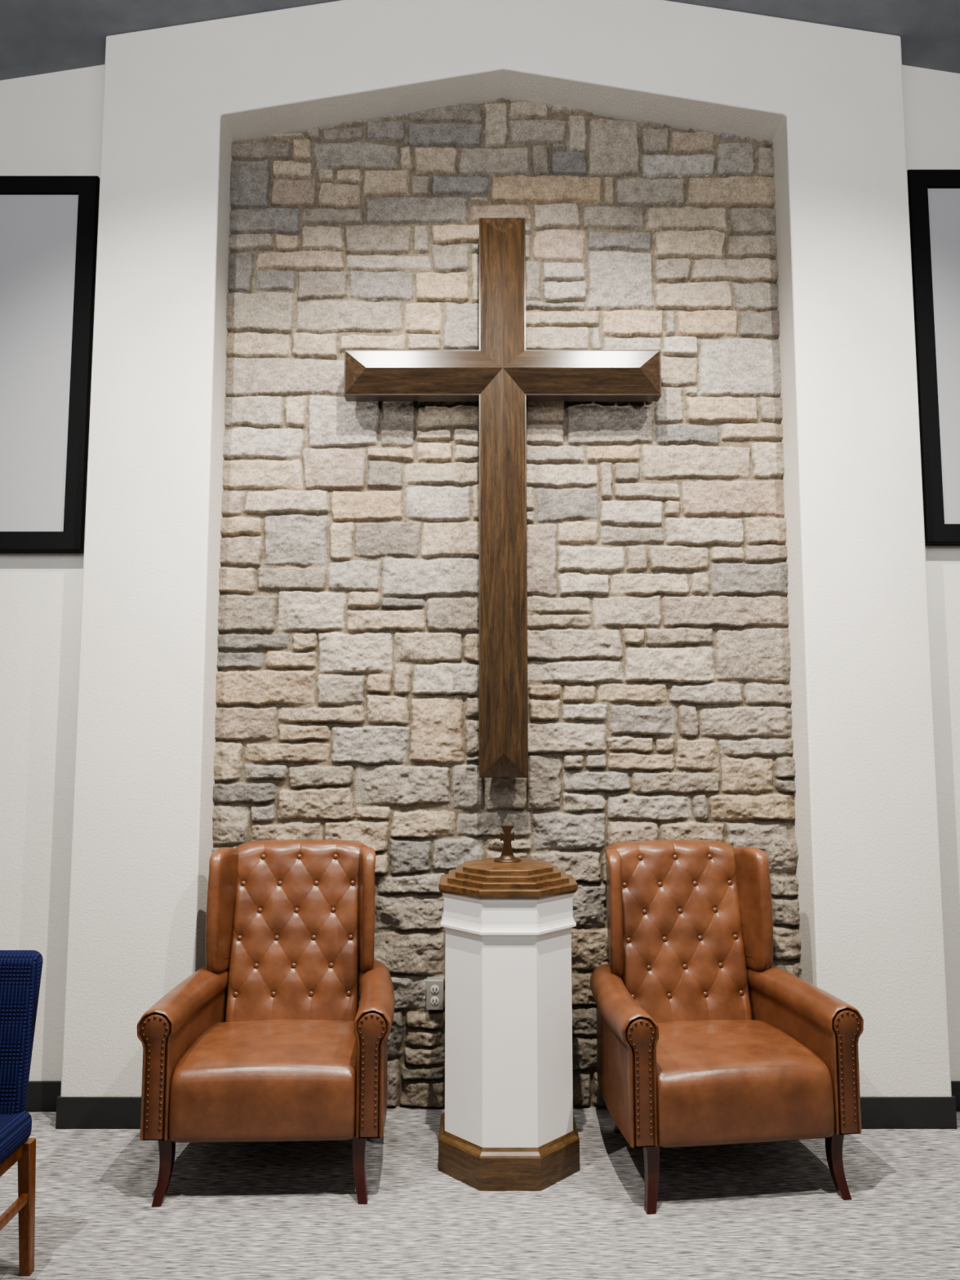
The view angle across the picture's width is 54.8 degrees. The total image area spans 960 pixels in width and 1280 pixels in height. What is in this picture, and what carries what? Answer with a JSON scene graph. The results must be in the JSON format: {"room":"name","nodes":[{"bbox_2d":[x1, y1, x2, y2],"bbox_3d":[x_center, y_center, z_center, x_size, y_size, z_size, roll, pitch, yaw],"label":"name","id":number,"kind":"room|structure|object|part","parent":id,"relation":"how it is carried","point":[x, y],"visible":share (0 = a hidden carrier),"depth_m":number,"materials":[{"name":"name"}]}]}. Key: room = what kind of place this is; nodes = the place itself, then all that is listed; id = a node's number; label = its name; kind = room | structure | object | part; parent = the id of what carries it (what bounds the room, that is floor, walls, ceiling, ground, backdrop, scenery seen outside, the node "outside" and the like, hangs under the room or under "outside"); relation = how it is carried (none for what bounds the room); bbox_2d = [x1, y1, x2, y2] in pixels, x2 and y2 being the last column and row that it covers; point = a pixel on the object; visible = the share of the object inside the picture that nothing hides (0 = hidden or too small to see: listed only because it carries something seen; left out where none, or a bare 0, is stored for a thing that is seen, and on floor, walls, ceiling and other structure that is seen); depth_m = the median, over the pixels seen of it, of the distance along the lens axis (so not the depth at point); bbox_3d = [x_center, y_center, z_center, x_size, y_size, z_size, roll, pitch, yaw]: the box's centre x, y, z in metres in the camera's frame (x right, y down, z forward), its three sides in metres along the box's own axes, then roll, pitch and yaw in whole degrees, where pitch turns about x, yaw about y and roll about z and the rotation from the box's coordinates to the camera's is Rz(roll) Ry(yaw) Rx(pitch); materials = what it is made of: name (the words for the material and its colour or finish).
{"room":"house of worship","nodes":[
{"label":"house of worship","id":0,"kind":"room"},
{"bbox_2d":[0,64,104,1080],"bbox_3d":[-3.302,-0.345,3.958,3.396,4.469,0.110,0,-6,0],"label":"wall","id":1,"kind":"structure","parent":0,"point":[51,123],"depth_m":3.85,"materials":[{"name":"white paint"}]},
{"bbox_2d":[25,1080,61,1111],"bbox_3d":[-3.302,1.815,3.684,3.396,0.115,0.010,0,-6,0],"label":"baseboard","id":2,"kind":"structure","parent":1,"relation":"attached to","point":[42,1095],"depth_m":3.68,"materials":[{"name":"black rubber"}]},
{"bbox_2d":[0,175,99,553],"bbox_3d":[-3.101,-1.187,3.952,2.898,1.643,0.070,0,-6,0],"label":"projection screen","id":3,"kind":"object","parent":1,"relation":"attached to","point":[49,224],"visible":0.85,"depth_m":3.94,"materials":[{"name":"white fabric"}]},
{"bbox_2d":[0,1106,959,1279],"bbox_3d":[0.000,1.616,1.096,10.000,0.001,5.500,0,-6,0],"label":"floor","id":4,"kind":"structure","parent":0,"point":[279,1210],"depth_m":2.89,"materials":[{"name":"grey carpet"}]},
{"bbox_2d":[0,950,43,1276],"bbox_3d":[-1.485,1.308,2.405,0.476,0.872,0.516,0,-6,0],"label":"chair","id":5,"kind":"object","parent":4,"relation":"on","point":[20,971],"visible":1,"depth_m":2.58,"materials":[{"name":"blue fabric"}]},
{"bbox_3d":[-1.485,1.397,2.384,0.430,0.040,0.440,0,-6,0],"label":"seat rail","id":6,"kind":"part","parent":5,"relation":"part of","materials":[{"name":"brown wood"}]},
{"bbox_3d":[-1.485,1.337,2.380,0.470,0.090,0.460,0,-6,0],"label":"seat","id":7,"kind":"part","parent":5,"relation":"part of","materials":[{"name":"blue fabric"}]},
{"bbox_3d":[-1.485,1.163,2.620,0.451,0.542,0.118,0,-6,0],"label":"backrest","id":8,"kind":"part","parent":5,"relation":"part of","materials":[{"name":"blue fabric"}]},
{"bbox_3d":[-1.268,1.583,2.584,0.042,0.360,0.054,0,-6,0],"label":"leg","id":9,"kind":"part","parent":5,"relation":"part of","materials":[{"name":"brown wood"}]},
{"bbox_2d":[137,839,395,1207],"bbox_3d":[-0.711,1.305,3.355,0.824,1.065,0.730,0,-6,-1],"label":"armchair","id":10,"kind":"object","parent":4,"relation":"on","point":[272,1039],"visible":1,"depth_m":3.30,"materials":[{"name":"leather"}]},
{"bbox_3d":[-1.052,1.406,2.987,0.092,0.384,0.020,0,-6,-1],"label":"panel","id":11,"kind":"part","parent":10,"relation":"part of","materials":[{"name":"brown leather"}]},
{"bbox_3d":[-1.018,1.703,2.982,0.052,0.200,0.068,0,-6,-1],"label":"leg","id":12,"kind":"part","parent":10,"relation":"part of","materials":[{"name":"brown wood"}]},
{"bbox_3d":[-1.045,1.422,3.281,0.138,0.418,0.612,0,-6,3],"label":"armrest","id":13,"kind":"part","parent":10,"relation":"part of","materials":[{"name":"leather"}]},
{"bbox_3d":[-0.709,1.515,3.245,0.598,0.252,0.552,0,-6,-1],"label":"seat","id":14,"kind":"part","parent":10,"relation":"part of","materials":[{"name":"leather"}]},
{"bbox_3d":[-0.717,1.229,3.594,0.536,0.865,0.269,0,-6,-1],"label":"backrest","id":15,"kind":"part","parent":10,"relation":"part of","materials":[{"name":"leather"}]},
{"bbox_3d":[-0.387,1.705,2.998,0.052,0.200,0.068,0,-6,-1],"label":"leg","id":16,"kind":"part","parent":10,"relation":"part of","materials":[{"name":"brown wood"}]},
{"bbox_3d":[-0.352,1.408,3.005,0.092,0.384,0.020,0,-6,-1],"label":"panel","id":17,"kind":"part","parent":10,"relation":"part of","materials":[{"name":"brown leather"}]},
{"bbox_3d":[-0.374,1.424,3.299,0.138,0.418,0.612,1,-6,-6],"label":"armrest","id":18,"kind":"part","parent":10,"relation":"part of","materials":[{"name":"leather"}]},
{"bbox_2d":[438,824,579,1191],"bbox_3d":[0.100,1.256,3.339,0.492,1.160,0.492,0,-6,0],"label":"baptismal font","id":19,"kind":"object","parent":4,"relation":"on","point":[508,1123],"visible":1,"depth_m":3.14,"materials":[{"name":"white wood"}]},
{"bbox_3d":[0.100,0.856,3.379,0.492,0.097,0.492,0,-6,0],"label":"lid","id":20,"kind":"part","parent":19,"relation":"part of","materials":[{"name":"brown wood"}]},
{"bbox_2d":[590,840,863,1214],"bbox_3d":[0.812,1.304,3.342,0.824,1.065,0.730,1,-6,-8],"label":"armchair","id":21,"kind":"object","parent":4,"relation":"on","point":[702,1040],"visible":1,"depth_m":3.26,"materials":[{"name":"leather"}]},
{"bbox_3d":[0.536,1.751,3.465,0.046,0.200,0.112,1,-6,-8],"label":"leg","id":22,"kind":"part","parent":21,"relation":"part of","materials":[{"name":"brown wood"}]},
{"bbox_3d":[0.487,1.417,3.232,0.138,0.418,0.612,0,-6,-3],"label":"armrest","id":23,"kind":"part","parent":21,"relation":"part of","materials":[{"name":"leather"}]},
{"bbox_3d":[0.512,1.401,2.939,0.092,0.384,0.020,1,-6,-8],"label":"panel","id":24,"kind":"part","parent":21,"relation":"part of","materials":[{"name":"brown leather"}]},
{"bbox_3d":[0.543,1.698,2.937,0.052,0.200,0.068,1,-6,-8],"label":"leg","id":25,"kind":"part","parent":21,"relation":"part of","materials":[{"name":"brown wood"}]},
{"bbox_3d":[0.781,1.227,3.579,0.536,0.865,0.269,1,-6,-8],"label":"backrest","id":26,"kind":"part","parent":21,"relation":"part of","materials":[{"name":"leather"}]},
{"bbox_3d":[0.824,1.514,3.233,0.598,0.252,0.552,1,-6,-8],"label":"seat","id":27,"kind":"part","parent":21,"relation":"part of","materials":[{"name":"leather"}]},
{"bbox_3d":[1.151,1.426,3.323,0.138,0.418,0.612,1,-6,-12],"label":"armrest","id":28,"kind":"part","parent":21,"relation":"part of","materials":[{"name":"leather"}]},
{"bbox_3d":[1.169,1.707,3.023,0.052,0.200,0.068,1,-6,-8],"label":"leg","id":29,"kind":"part","parent":21,"relation":"part of","materials":[{"name":"brown wood"}]},
{"bbox_3d":[1.206,1.411,3.034,0.092,0.384,0.020,1,-6,-8],"label":"panel","id":30,"kind":"part","parent":21,"relation":"part of","materials":[{"name":"brown leather"}]},
{"bbox_2d":[0,0,959,80],"bbox_3d":[0.000,-2.692,1.523,10.000,0.842,5.500,0,-6,0],"label":"ceiling","id":31,"kind":"structure","parent":0,"point":[37,37],"depth_m":3.92,"materials":[{"name":"grey paint"}]},
{"bbox_2d":[60,0,951,1096],"bbox_3d":[0.100,-0.493,3.893,3.408,4.750,0.270,0,-6,0],"label":"wall","id":32,"kind":"structure","parent":0,"point":[828,100],"depth_m":3.81,"materials":[{"name":"white paint"}]},
{"bbox_2d":[55,1096,141,1128],"bbox_3d":[-1.357,1.800,3.525,0.510,0.115,0.010,0,-6,0],"label":"baseboard","id":33,"kind":"structure","parent":32,"relation":"attached to","point":[72,1112],"depth_m":3.52,"materials":[{"name":"black rubber"}]},
{"bbox_2d":[860,1096,956,1128],"bbox_3d":[1.557,1.800,3.525,0.510,0.115,0.010,0,-6,0],"label":"baseboard","id":34,"kind":"structure","parent":32,"relation":"attached to","point":[877,1112],"depth_m":3.52,"materials":[{"name":"black rubber"}]},
{"bbox_2d":[211,97,801,1107],"bbox_3d":[0.100,-0.284,3.921,2.424,4.340,0.046,0,-6,0],"label":"stone wall","id":35,"kind":"structure","parent":0,"point":[660,690],"depth_m":3.94,"materials":[{"name":"beige stone"}]},
{"bbox_2d":[426,976,444,1009],"bbox_3d":[-0.181,1.427,3.742,0.070,0.116,0.071,0,-6,0],"label":"electrical outlet","id":36,"kind":"object","parent":35,"relation":"attached to","point":[434,984],"visible":1,"depth_m":3.71,"materials":[{"name":"white plastic"}]},
{"bbox_2d":[430,985,439,994],"bbox_3d":[-0.181,1.401,3.711,0.035,0.035,0.004,0,-6,0],"label":"receptacle","id":37,"kind":"object","parent":36,"relation":"attached to","point":[434,989],"depth_m":3.71,"materials":[{"name":"white plastic"}]},
{"bbox_2d":[430,996,439,1005],"bbox_3d":[-0.181,1.445,3.707,0.035,0.035,0.004,0,-6,0],"label":"receptacle","id":38,"kind":"object","parent":36,"relation":"attached to","point":[434,1001],"depth_m":3.71,"materials":[{"name":"white plastic"}]},
{"bbox_2d":[343,217,661,777],"bbox_3d":[0.094,-0.615,3.860,1.320,2.350,0.209,0,-6,0],"label":"wall cross","id":39,"kind":"object","parent":35,"relation":"attached to","point":[502,375],"visible":1,"depth_m":3.81,"materials":[{"name":"brown wood"}]},
{"bbox_2d":[902,64,959,1080],"bbox_3d":[3.402,-0.345,3.958,3.196,4.469,0.110,0,-6,0],"label":"wall","id":40,"kind":"structure","parent":0,"point":[931,97],"depth_m":3.87,"materials":[{"name":"white paint"}]},
{"bbox_2d":[906,169,959,546],"bbox_3d":[3.301,-1.217,3.955,2.898,1.640,0.070,0,-6,0],"label":"projection screen","id":41,"kind":"object","parent":40,"relation":"attached to","point":[934,195],"visible":0.85,"depth_m":3.94,"materials":[{"name":"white fabric"}]},
{"bbox_2d":[951,1080,959,1111],"bbox_3d":[3.402,1.815,3.684,3.196,0.115,0.010,0,-6,0],"label":"baseboard","id":42,"kind":"structure","parent":40,"relation":"attached to","point":[955,1085],"depth_m":3.68,"materials":[{"name":"black rubber"}]}
]}

